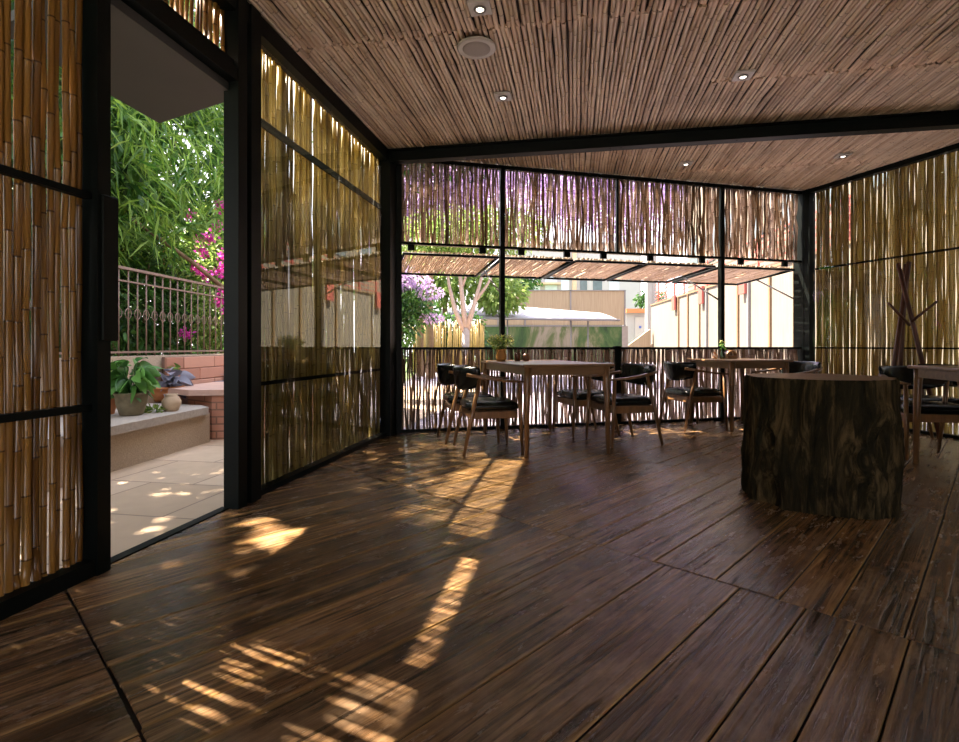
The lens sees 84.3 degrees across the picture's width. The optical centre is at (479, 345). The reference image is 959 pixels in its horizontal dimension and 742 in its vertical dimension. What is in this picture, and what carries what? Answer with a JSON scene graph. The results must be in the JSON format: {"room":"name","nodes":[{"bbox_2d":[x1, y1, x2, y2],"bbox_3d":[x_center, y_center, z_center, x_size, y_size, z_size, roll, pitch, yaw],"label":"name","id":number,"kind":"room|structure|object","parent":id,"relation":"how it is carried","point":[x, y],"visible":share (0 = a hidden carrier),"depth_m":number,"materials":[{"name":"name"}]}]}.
{"room":"restaurant dining room","nodes":[
{"label":"restaurant dining room","id":0,"kind":"room"},
{"bbox_2d":[111,0,395,564],"bbox_3d":[-1.694,-0.525,1.252,0.150,2.870,8.639,0,0,10],"label":"door frame","id":1,"kind":"structure","parent":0,"point":[247,32],"depth_m":2.99,"materials":[{"name":"metal"}]},
{"bbox_2d":[0,0,117,620],"bbox_3d":[-1.649,-0.475,1.474,0.101,2.750,1.416,0,0,11],"label":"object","id":2,"kind":"structure","parent":1,"relation":"in","point":[84,219],"depth_m":1.96,"materials":[{"name":"brown wood"}]},
{"bbox_2d":[11,0,228,122],"bbox_3d":[-1.789,-1.435,2.699,0.710,0.045,1.215,0,0,10],"label":"canopy","id":3,"kind":"object","parent":1,"relation":"attached to","point":[152,74],"visible":0.6,"depth_m":2.74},
{"bbox_2d":[163,0,224,51],"bbox_3d":[-1.481,-1.715,2.578,0.052,0.292,0.966,0,0,10],"label":"screen","id":4,"kind":"object","parent":1,"relation":"attached to","point":[211,12],"visible":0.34,"depth_m":2.78,"materials":[{"name":"brown wood"}]},
{"bbox_2d":[261,49,385,495],"bbox_3d":[-1.176,-0.480,4.224,0.106,2.760,2.205,0,0,10],"label":"screen","id":5,"kind":"object","parent":1,"relation":"attached to","point":[342,216],"visible":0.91,"depth_m":3.97,"materials":[{"name":"wood"}]},
{"bbox_2d":[0,419,958,741],"bbox_3d":[2.509,0.929,1.902,9.932,0.061,9.804,0,0,0],"label":"floor","id":6,"kind":"structure","parent":0,"point":[404,587],"depth_m":1.80,"materials":[{"name":"brown wood"}]},
{"bbox_2d":[436,363,499,443],"bbox_3d":[-0.134,0.537,5.165,0.569,0.730,0.585,0,0,-13],"label":"armchair","id":7,"kind":"object","parent":6,"relation":"on","point":[451,400],"visible":0.62,"depth_m":4.97,"materials":[{"name":"brown wood"}]},
{"bbox_2d":[453,365,523,456],"bbox_3d":[0.051,0.537,4.625,0.569,0.730,0.585,0,0,-12],"label":"armchair","id":8,"kind":"object","parent":6,"relation":"on","point":[466,377],"visible":1,"depth_m":4.41,"materials":[{"name":"black leather"}]},
{"bbox_2d":[481,360,614,457],"bbox_3d":[0.570,0.524,4.986,0.805,0.752,1.390,0,0,-14],"label":"dining table","id":9,"kind":"object","parent":6,"relation":"on","point":[529,368],"visible":0.94,"depth_m":4.42,"materials":[{"name":"brown wood"}]},
{"bbox_2d":[486,334,513,360],"bbox_3d":[0.207,0.012,5.269,0.301,0.272,0.302,0,0,0],"label":"potted plant","id":10,"kind":"object","parent":9,"relation":"on","point":[501,355],"visible":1,"depth_m":5.24,"materials":[{"name":"green plant"}]},
{"bbox_2d":[514,352,520,360],"bbox_3d":[0.380,0.105,5.300,0.068,0.085,0.068,0,0,0],"label":"cup","id":11,"kind":"object","parent":9,"relation":"on","point":[517,355],"visible":1,"depth_m":5.27,"materials":[{"name":"brown ceramic"}]},
{"bbox_2d":[523,354,528,360],"bbox_3d":[0.465,0.113,5.290,0.068,0.070,0.068,0,0,0],"label":"cup","id":12,"kind":"object","parent":9,"relation":"on","point":[525,356],"visible":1,"depth_m":5.26,"materials":[{"name":"brown ceramic"}]},
{"bbox_2d":[552,362,619,437],"bbox_3d":[1.114,0.537,5.536,0.569,0.730,0.585,0,0,-14],"label":"armchair","id":13,"kind":"object","parent":6,"relation":"on","point":[575,397],"visible":0.47,"depth_m":5.37,"materials":[{"name":"brown wood"}]},
{"bbox_2d":[584,363,662,447],"bbox_3d":[1.364,0.537,4.996,0.569,0.730,0.585,0,0,-14],"label":"armchair","id":14,"kind":"object","parent":6,"relation":"on","point":[641,374],"visible":0.96,"depth_m":4.81,"materials":[{"name":"black leather"}]},
{"bbox_2d":[659,361,728,431],"bbox_3d":[2.336,0.537,5.865,0.569,0.730,0.585,0,0,-12],"label":"armchair","id":15,"kind":"object","parent":6,"relation":"on","point":[691,394],"visible":0.98,"depth_m":5.66,"materials":[{"name":"black leather"}]},
{"bbox_2d":[686,358,793,431],"bbox_3d":[2.899,0.524,5.958,0.790,0.752,0.760,0,0,-14],"label":"dining table","id":16,"kind":"object","parent":6,"relation":"on","point":[742,364],"visible":0.74,"depth_m":5.66,"materials":[{"name":"brown wood"}]},
{"bbox_2d":[712,349,717,358],"bbox_3d":[2.700,0.093,6.070,0.064,0.110,0.063,0,0,0],"label":"folded card","id":17,"kind":"object","parent":16,"relation":"on","point":[715,355],"visible":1,"depth_m":6.05,"materials":[{"name":"paper"}]},
{"bbox_2d":[718,340,726,358],"bbox_3d":[2.763,0.032,6.035,0.106,0.233,0.096,0,0,-42],"label":"bud vase","id":18,"kind":"object","parent":16,"relation":"on","point":[722,354],"visible":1,"depth_m":6.03,"materials":[{"name":"green plant"}]},
{"bbox_2d":[720,348,724,358],"bbox_3d":[2.770,0.086,6.040,0.054,0.124,0.053,0,0,0],"label":"bottle","id":19,"kind":"object","parent":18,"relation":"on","point":[722,355],"depth_m":6.02,"materials":[{"name":"green glass"}]},
{"bbox_2d":[725,350,736,358],"bbox_3d":[2.880,0.099,6.080,0.128,0.099,0.060,0,0,-14],"label":"napkin holder","id":20,"kind":"object","parent":16,"relation":"on","point":[727,352],"visible":0.88,"depth_m":6.06,"materials":[{"name":"brown wood"}]},
{"bbox_2d":[751,361,822,373],"bbox_3d":[3.444,0.537,5.866,0.569,0.730,0.585,0,0,-14],"label":"armchair","id":21,"kind":"object","parent":6,"relation":"on","point":[796,366],"visible":0.26,"depth_m":5.99,"materials":[{"name":"black leather"}]},
{"bbox_2d":[741,373,904,519],"bbox_3d":[1.996,0.539,3.129,0.816,0.722,0.840,0,0,0],"label":"table","id":22,"kind":"object","parent":6,"relation":"on","point":[813,443],"visible":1,"depth_m":2.81,"materials":[{"name":"brown wood"}]},
{"bbox_2d":[887,261,938,436],"bbox_3d":[4.254,0.024,5.370,0.603,1.763,0.343,0,0,0],"label":"coat stand","id":23,"kind":"object","parent":6,"relation":"on","point":[898,352],"visible":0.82,"depth_m":5.29,"materials":[{"name":"brown wood"}]},
{"bbox_2d":[878,366,958,460],"bbox_3d":[3.664,0.537,4.384,0.585,0.730,0.569,0,0,10],"label":"armchair","id":24,"kind":"object","parent":6,"relation":"on","point":[943,412],"visible":0.51,"depth_m":4.20,"materials":[{"name":"brown wood"}]},
{"bbox_2d":[900,364,958,438],"bbox_3d":[4.124,0.537,4.897,0.569,0.730,0.585,0,0,6],"label":"armchair","id":25,"kind":"object","parent":6,"relation":"on","point":[951,383],"visible":0.15,"depth_m":4.81,"materials":[{"name":"black leather"}]},
{"bbox_2d":[907,365,958,463],"bbox_3d":[3.860,0.524,3.539,1.360,0.752,0.810,0,0,15],"label":"dining table","id":26,"kind":"object","parent":6,"relation":"on","point":[940,372],"visible":1,"depth_m":4.02,"materials":[{"name":"brown wood"}]},
{"bbox_2d":[396,161,801,432],"bbox_3d":[1.622,-0.530,6.128,5.140,2.860,0.085,0,0,-14],"label":"window frame","id":27,"kind":"structure","parent":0,"point":[411,245],"depth_m":5.89,"materials":[{"name":"metal"}]},
{"bbox_2d":[402,251,498,291],"bbox_3d":[-0.402,-0.789,6.183,1.079,0.454,1.043,0,0,-14],"label":"shutter","id":28,"kind":"object","parent":27,"relation":"attached to","point":[477,262],"visible":0.96,"depth_m":6.14,"materials":[{"name":"brown wood"}]},
{"bbox_2d":[402,163,499,245],"bbox_3d":[-0.302,-1.502,5.641,1.074,0.856,0.067,0,0,-14],"label":"screen","id":29,"kind":"object","parent":27,"relation":"attached to","point":[444,203],"visible":0.98,"depth_m":5.62,"materials":[{"name":"brown wood"}]},
{"bbox_2d":[402,350,499,429],"bbox_3d":[-0.300,0.455,5.641,1.070,0.851,0.062,0,0,-13],"label":"screen","id":30,"kind":"object","parent":27,"relation":"attached to","point":[414,404],"visible":0.54,"depth_m":5.58,"materials":[{"name":"brown wood"}]},
{"bbox_2d":[480,255,572,278],"bbox_3d":[0.537,-0.950,6.426,0.840,0.132,1.027,0,0,-14],"label":"shutter","id":31,"kind":"object","parent":27,"relation":"attached to","point":[536,267],"visible":0.89,"depth_m":6.37,"materials":[{"name":"brown wood"}]},
{"bbox_2d":[505,170,614,251],"bbox_3d":[0.914,-1.503,5.939,1.345,0.857,0.070,0,0,-14],"label":"screen","id":32,"kind":"object","parent":27,"relation":"attached to","point":[605,234],"visible":1,"depth_m":5.92,"materials":[{"name":"brown wood"}]},
{"bbox_2d":[505,349,614,425],"bbox_3d":[0.917,0.455,5.943,1.344,0.851,0.061,0,0,-14],"label":"screen","id":33,"kind":"object","parent":27,"relation":"attached to","point":[582,355],"visible":0.44,"depth_m":5.93,"materials":[{"name":"brown wood"}]},
{"bbox_2d":[543,258,645,280],"bbox_3d":[1.405,-0.950,6.644,0.890,0.130,1.027,0,0,-14],"label":"shutter","id":34,"kind":"object","parent":27,"relation":"attached to","point":[599,269],"visible":0.98,"depth_m":6.60,"materials":[{"name":"brown wood"}]},
{"bbox_2d":[607,261,717,299],"bbox_3d":[2.333,-0.789,6.867,0.959,0.454,1.043,0,0,-14],"label":"shutter","id":35,"kind":"object","parent":27,"relation":"attached to","point":[658,272],"visible":0.94,"depth_m":6.82,"materials":[{"name":"brown wood"}]},
{"bbox_2d":[619,179,719,256],"bbox_3d":[2.255,-1.503,6.275,1.356,0.856,0.074,0,0,-14],"label":"screen","id":36,"kind":"object","parent":27,"relation":"attached to","point":[640,219],"visible":1,"depth_m":6.26,"materials":[{"name":"brown wood"}]},
{"bbox_2d":[621,349,720,421],"bbox_3d":[2.264,0.455,6.282,1.374,0.851,0.059,0,0,-14],"label":"screen","id":37,"kind":"object","parent":27,"relation":"attached to","point":[706,409],"visible":0.53,"depth_m":6.27,"materials":[{"name":"brown wood"}]},
{"bbox_2d":[672,264,794,298],"bbox_3d":[3.405,-0.789,7.135,1.149,0.454,1.043,0,0,-14],"label":"shutter","id":38,"kind":"object","parent":27,"relation":"attached to","point":[735,275],"visible":0.83,"depth_m":7.08,"materials":[{"name":"brown wood"}]},
{"bbox_2d":[725,188,797,259],"bbox_3d":[3.501,-1.502,6.592,1.116,0.856,0.066,0,0,-14],"label":"screen","id":39,"kind":"object","parent":27,"relation":"attached to","point":[751,209],"visible":1,"depth_m":6.58,"materials":[{"name":"brown wood"}]},
{"bbox_2d":[725,349,797,416],"bbox_3d":[3.507,0.455,6.590,1.129,0.851,0.062,0,0,-14],"label":"screen","id":40,"kind":"object","parent":27,"relation":"attached to","point":[790,354],"visible":0.27,"depth_m":6.54,"materials":[{"name":"brown wood"}]},
{"bbox_2d":[247,0,958,190],"bbox_3d":[2.515,-2.034,1.910,10.121,0.172,9.829,0,0,0],"label":"ceiling","id":41,"kind":"structure","parent":0,"point":[568,67],"depth_m":3.80,"materials":[{"name":"brown wood"}]},
{"bbox_2d":[457,36,495,58],"bbox_3d":[-0.020,-1.949,3.474,0.260,0.018,0.260,0,0,0],"label":"ceiling speaker","id":42,"kind":"object","parent":41,"relation":"attached to","point":[472,47],"visible":1,"depth_m":3.45},
{"bbox_2d":[463,41,489,56],"bbox_3d":[-0.020,-1.947,3.474,0.226,0.014,0.226,0,0,0],"label":"grille","id":43,"kind":"object","parent":42,"relation":"attached to","point":[470,48],"depth_m":3.46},
{"bbox_2d":[467,0,492,16],"bbox_3d":[0.003,-1.953,3.064,0.130,0.026,0.130,0,0,10],"label":"recessed light","id":44,"kind":"object","parent":41,"relation":"in","point":[476,7],"visible":1,"depth_m":3.05,"materials":[{"name":"grey metal"}]},
{"bbox_2d":[494,91,511,101],"bbox_3d":[0.184,-1.953,4.155,0.130,0.026,0.130,0,0,10],"label":"recessed light","id":45,"kind":"object","parent":41,"relation":"in","point":[505,95],"visible":1,"depth_m":4.13,"materials":[{"name":"grey metal"}]},
{"bbox_2d":[679,160,693,165],"bbox_3d":[2.212,-1.953,5.676,0.130,0.026,0.130,0,0,10],"label":"recessed light","id":46,"kind":"object","parent":41,"relation":"in","point":[682,163],"visible":1,"depth_m":5.64,"materials":[{"name":"grey metal"}]},
{"bbox_2d":[731,69,755,81],"bbox_3d":[1.906,-1.953,3.833,0.130,0.026,0.130,0,0,10],"label":"recessed light","id":47,"kind":"object","parent":41,"relation":"in","point":[740,75],"visible":1,"depth_m":3.80,"materials":[{"name":"grey metal"}]},
{"bbox_2d":[833,152,852,158],"bbox_3d":[3.730,-1.953,5.439,0.130,0.026,0.130,0,0,10],"label":"recessed light","id":48,"kind":"object","parent":41,"relation":"in","point":[846,154],"visible":1,"depth_m":5.41,"materials":[{"name":"grey metal"}]},
{"bbox_2d":[793,143,958,438],"bbox_3d":[5.680,-0.530,2.100,0.120,2.860,10.000,0,0,-18],"label":"wall","id":49,"kind":"structure","parent":0,"point":[804,273],"depth_m":6.63,"materials":[{"name":"metal"}]},
{"bbox_2d":[383,109,958,164],"bbox_3d":[2.027,-1.894,4.792,6.050,0.132,0.100,0,0,10],"label":"beam","id":50,"kind":"structure","parent":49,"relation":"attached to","point":[946,119],"depth_m":4.80,"materials":[{"name":"metal"}]},
{"bbox_2d":[814,151,958,434],"bbox_3d":[4.730,-0.520,5.004,0.099,2.800,3.418,0,0,-18],"label":"screen","id":51,"kind":"object","parent":49,"relation":"attached to","point":[897,235],"visible":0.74,"depth_m":5.79,"materials":[{"name":"wood"}]},
{"label":"outside","id":52,"kind":"structure","parent":0,"visible":0},
{"bbox_2d":[484,266,667,308],"bbox_3d":[7.229,-4.353,40.074,14.360,3.883,1.984,0,0,-1],"label":"shrub","id":53,"kind":"object","parent":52,"point":[530,284],"visible":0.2,"depth_m":39.83,"materials":[{"name":"green plant"}]},
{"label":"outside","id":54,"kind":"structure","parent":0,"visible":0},
{"bbox_2d":[404,362,958,434],"bbox_3d":[11.500,0.970,13.500,29.000,0.100,41.000,0,0,0],"label":"courtyard","id":55,"kind":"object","parent":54,"point":[559,408],"depth_m":8.20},
{"bbox_2d":[312,128,483,378],"bbox_3d":[-1.500,-3.538,14.977,6.128,8.915,4.755,0,0,-25],"label":"tree","id":56,"kind":"object","parent":55,"relation":"on","point":[430,330],"visible":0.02,"depth_m":14.92,"materials":[{"name":"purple plant"}]},
{"bbox_2d":[403,310,489,371],"bbox_3d":[-1.352,-0.090,18.899,3.503,2.384,0.607,0,0,0],"label":"climbing ivy","id":57,"kind":"object","parent":55,"relation":"on","point":[446,313],"visible":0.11,"depth_m":18.85,"materials":[{"name":"green plant"}]},
{"bbox_2d":[412,320,483,371],"bbox_3d":[-1.094,-0.001,18.502,2.523,1.846,0.150,0,0,0],"label":"bamboo fence","id":58,"kind":"object","parent":55,"relation":"on","point":[476,338],"visible":0.24,"depth_m":18.48,"materials":[{"name":"yellow wood"}]},
{"bbox_2d":[403,165,498,376],"bbox_3d":[-1.832,-2.481,15.967,5.320,6.801,4.127,0,0,-24],"label":"tree","id":59,"kind":"object","parent":55,"relation":"on","point":[419,343],"visible":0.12,"depth_m":15.51,"materials":[{"name":"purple plant"}]},
{"bbox_2d":[404,170,519,322],"bbox_3d":[-1.197,-4.867,23.920,7.830,11.574,6.152,0,0,-23],"label":"tree","id":60,"kind":"object","parent":55,"relation":"on","point":[488,170],"visible":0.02,"depth_m":23.92,"materials":[{"name":"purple plant"}]},
{"bbox_2d":[402,246,531,338],"bbox_3d":[-1.413,-1.790,21.987,7.256,5.420,3.388,0,0,0],"label":"tree","id":61,"kind":"object","parent":55,"relation":"on","point":[488,300],"visible":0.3,"depth_m":21.54,"materials":[{"name":"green plant"}]},
{"bbox_2d":[402,204,552,364],"bbox_3d":[-0.200,-1.169,12.010,3.820,4.178,2.002,0,0,0],"label":"tree","id":62,"kind":"object","parent":55,"relation":"on","point":[465,322],"visible":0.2,"depth_m":11.94,"materials":[{"name":"green plant"}]},
{"bbox_2d":[433,303,619,359],"bbox_3d":[1.947,-0.599,23.480,8.398,3.037,4.039,0,0,0],"label":"shade canopy","id":63,"kind":"object","parent":55,"relation":"on","point":[530,313],"visible":0.64,"depth_m":22.73,"materials":[{"name":"white fabric"}]},
{"bbox_2d":[484,327,621,361],"bbox_3d":[3.777,-0.095,28.250,7.502,2.029,0.500,0,0,0],"label":"wall","id":64,"kind":"structure","parent":55,"relation":"on","point":[522,336],"depth_m":28.00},
{"bbox_2d":[481,290,625,326],"bbox_3d":[3.821,-1.994,28.035,7.801,1.928,0.130,0,0,0],"label":"fence","id":65,"kind":"object","parent":64,"relation":"on","point":[612,303],"visible":0.62,"depth_m":28.02,"materials":[{"name":"beige wood"}]},
{"bbox_2d":[622,326,627,351],"bbox_3d":[7.687,-0.068,28.250,0.317,1.977,0.500,0,0,0],"label":"wall","id":66,"kind":"structure","parent":55,"relation":"on","point":[624,329],"depth_m":28.00,"materials":[{"name":"paint"}]},
{"bbox_2d":[628,329,650,361],"bbox_3d":[9.000,-0.021,30.025,1.302,1.882,0.250,0,0,0],"label":"parapet","id":67,"kind":"object","parent":55,"relation":"on","point":[644,340],"visible":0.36,"depth_m":29.90,"materials":[{"name":"beige paint"}]},
{"bbox_2d":[645,245,656,331],"bbox_3d":[10.415,-2.590,32.200,0.604,7.020,0.400,0,0,0],"label":"column","id":68,"kind":"structure","parent":55,"relation":"on","point":[650,293],"depth_m":32.05,"materials":[{"name":"white paint"}]},
{"bbox_2d":[655,194,850,310],"bbox_3d":[9.418,-1.340,21.709,0.860,4.520,18.400,0,0,5],"label":"building","id":69,"kind":"structure","parent":55,"relation":"on","point":[742,289],"depth_m":21.51,"materials":[{"name":"paint"}]},
{"bbox_2d":[650,210,958,397],"bbox_3d":[8.915,-0.725,18.689,0.180,3.290,23.500,0,0,5],"label":"wall","id":70,"kind":"structure","parent":55,"relation":"on","point":[762,316],"depth_m":17.30,"materials":[{"name":"white paint"}]},
{"bbox_2d":[688,151,956,290],"bbox_3d":[13.714,-4.090,21.365,4.840,10.020,18.400,0,0,5],"label":"building","id":71,"kind":"structure","parent":55,"relation":"on","point":[690,260],"depth_m":21.09,"materials":[{"name":"white paint"}]},
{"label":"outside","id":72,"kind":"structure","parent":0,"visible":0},
{"bbox_2d":[406,358,413,380],"bbox_3d":[0.000,1.215,10.000,80.000,0.370,80.000,0,0,0],"label":"ground","id":73,"kind":"structure","parent":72,"point":[406,358],"depth_m":19.85,"materials":[{"name":"beige"}]},
{"bbox_2d":[30,172,312,353],"bbox_3d":[-6.487,-1.130,6.604,4.416,4.839,13.000,0,0,15],"label":"hedge","id":74,"kind":"object","parent":73,"relation":"on","point":[45,172],"visible":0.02,"depth_m":9.06,"materials":[{"name":"green plant"}]},
{"bbox_2d":[159,191,312,330],"bbox_3d":[-5.647,-1.401,12.945,5.225,4.871,2.860,0,0,6],"label":"sunlit tree","id":75,"kind":"object","parent":73,"relation":"on","point":[203,191],"visible":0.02,"depth_m":12.31,"materials":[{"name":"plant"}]},
{"bbox_2d":[478,173,633,225],"bbox_3d":[6.641,-11.341,50.043,20.462,24.523,16.884,0,0,31],"label":"tree","id":76,"kind":"object","parent":73,"relation":"on","point":[561,181],"visible":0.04,"depth_m":49.00,"materials":[{"name":"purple plant"}]},
{"bbox_2d":[505,242,639,308],"bbox_3d":[7.721,-3.840,45.700,11.208,9.520,4.600,0,0,0],"label":"house","id":77,"kind":"structure","parent":73,"relation":"on","point":[631,288],"depth_m":44.00,"materials":[{"name":"white paint"}]},
{"bbox_2d":[525,174,686,308],"bbox_3d":[15.315,-10.604,51.890,20.843,23.048,16.191,0,0,-27],"label":"tree","id":78,"kind":"object","parent":73,"relation":"on","point":[544,174],"visible":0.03,"depth_m":50.84,"materials":[{"name":"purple plant"}]},
{"bbox_2d":[626,309,644,343],"bbox_3d":[11.615,-0.797,37.325,3.464,3.433,3.350,0,0,0],"label":"outbuilding","id":79,"kind":"structure","parent":73,"relation":"on","point":[635,318],"depth_m":36.00,"materials":[{"name":"paint"}]},
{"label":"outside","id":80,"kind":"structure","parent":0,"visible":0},
{"bbox_2d":[20,386,480,592],"bbox_3d":[-4.384,0.956,4.000,9.232,0.088,16.000,0,0,0],"label":"terrace","id":81,"kind":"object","parent":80,"point":[152,498],"depth_m":3.30,"materials":[{"name":"tile"}]},
{"bbox_2d":[12,159,223,357],"bbox_3d":[-4.965,-0.873,5.145,2.786,3.765,7.189,0,0,9],"label":"shrub","id":82,"kind":"object","parent":81,"relation":"on","point":[149,266],"visible":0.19,"depth_m":6.90,"materials":[{"name":"green plant"}]},
{"bbox_2d":[13,353,223,418],"bbox_3d":[-3.516,0.550,3.694,0.240,0.900,9.400,0,0,3],"label":"wall","id":83,"kind":"structure","parent":81,"relation":"on","point":[156,360],"depth_m":5.20,"materials":[{"name":"paint"}]},
{"bbox_2d":[29,253,223,357],"bbox_3d":[-3.449,-0.333,4.842,0.040,0.865,6.700,0,0,3],"label":"iron fence","id":84,"kind":"object","parent":83,"relation":"on","point":[128,269],"visible":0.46,"depth_m":5.81,"materials":[{"name":"brown metal"}]},
{"bbox_2d":[162,355,223,403],"bbox_3d":[-3.181,0.512,6.830,0.055,0.795,2.700,0,0,3],"label":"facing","id":85,"kind":"object","parent":83,"relation":"attached to","point":[206,369],"visible":0.13,"depth_m":6.06,"materials":[{"name":"brick"}]},
{"bbox_2d":[47,403,209,491],"bbox_3d":[-3.006,0.741,3.378,0.769,0.342,3.806,0,0,3],"label":"stone ledge","id":86,"kind":"object","parent":81,"relation":"on","point":[145,437],"visible":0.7,"depth_m":4.27,"materials":[{"name":"paint"}]},
{"bbox_2d":[111,360,115,413],"bbox_3d":[-3.129,0.333,4.444,0.315,0.474,0.314,0,0,0],"label":"terracotta pot","id":87,"kind":"object","parent":86,"relation":"on","point":[113,406],"visible":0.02,"depth_m":4.43,"materials":[{"name":"brown ceramic"}]},
{"bbox_2d":[111,357,161,415],"bbox_3d":[-2.877,0.332,4.380,0.434,0.477,0.452,0,0,0],"label":"potted plant","id":88,"kind":"object","parent":86,"relation":"on","point":[130,400],"visible":0.94,"depth_m":4.31,"materials":[{"name":"green plant"}]},
{"bbox_2d":[144,403,165,412],"bbox_3d":[-2.811,0.555,4.580,0.277,0.131,0.205,0,0,0],"label":"trailing plant","id":89,"kind":"object","parent":86,"relation":"on","point":[149,408],"visible":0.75,"depth_m":4.54,"materials":[{"name":"green plant"}]},
{"bbox_2d":[161,393,181,411],"bbox_3d":[-2.701,0.495,4.648,0.154,0.150,0.154,0,0,0],"label":"urn","id":90,"kind":"object","parent":86,"relation":"on","point":[171,402],"visible":1,"depth_m":4.60,"materials":[{"name":"beige ceramic"}]},
{"bbox_2d":[11,0,261,350],"bbox_3d":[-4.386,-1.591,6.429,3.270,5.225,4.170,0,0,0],"label":"foliage","id":91,"kind":"object","parent":81,"relation":"on","point":[183,198],"visible":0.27,"depth_m":6.12,"materials":[{"name":"green plant"}]},
{"bbox_2d":[173,186,326,353],"bbox_3d":[-3.673,-0.747,8.609,1.989,3.511,3.677,0,0,19],"label":"bougainvillea","id":92,"kind":"object","parent":81,"relation":"on","point":[206,253],"visible":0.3,"depth_m":7.21,"materials":[{"name":"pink plant"}]},
{"bbox_2d":[168,382,343,439],"bbox_3d":[-2.375,0.668,5.800,1.650,0.487,1.400,0,0,0],"label":"bench","id":93,"kind":"object","parent":81,"relation":"on","point":[211,394],"visible":0.24,"depth_m":5.17,"materials":[{"name":"brick"}]},
{"bbox_2d":[151,363,195,401],"bbox_3d":[-3.268,0.359,5.503,0.557,0.426,0.512,0,0,0],"label":"plant","id":94,"kind":"object","parent":93,"relation":"on","point":[185,377],"visible":0.38,"depth_m":5.41,"materials":[{"name":"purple plant"}]},
{"bbox_2d":[288,261,288,303],"bbox_3d":[-2.910,-0.350,8.025,0.420,2.700,0.350,0,0,0],"label":"pillar","id":95,"kind":"structure","parent":81,"relation":"on","point":[288,261],"depth_m":7.85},
{"bbox_2d":[353,261,444,350],"bbox_3d":[-1.409,-0.370,9.001,1.726,2.586,1.172,0,0,0],"label":"crape myrtle","id":96,"kind":"object","parent":81,"relation":"on","point":[413,312],"visible":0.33,"depth_m":8.83,"materials":[{"name":"purple plant"}]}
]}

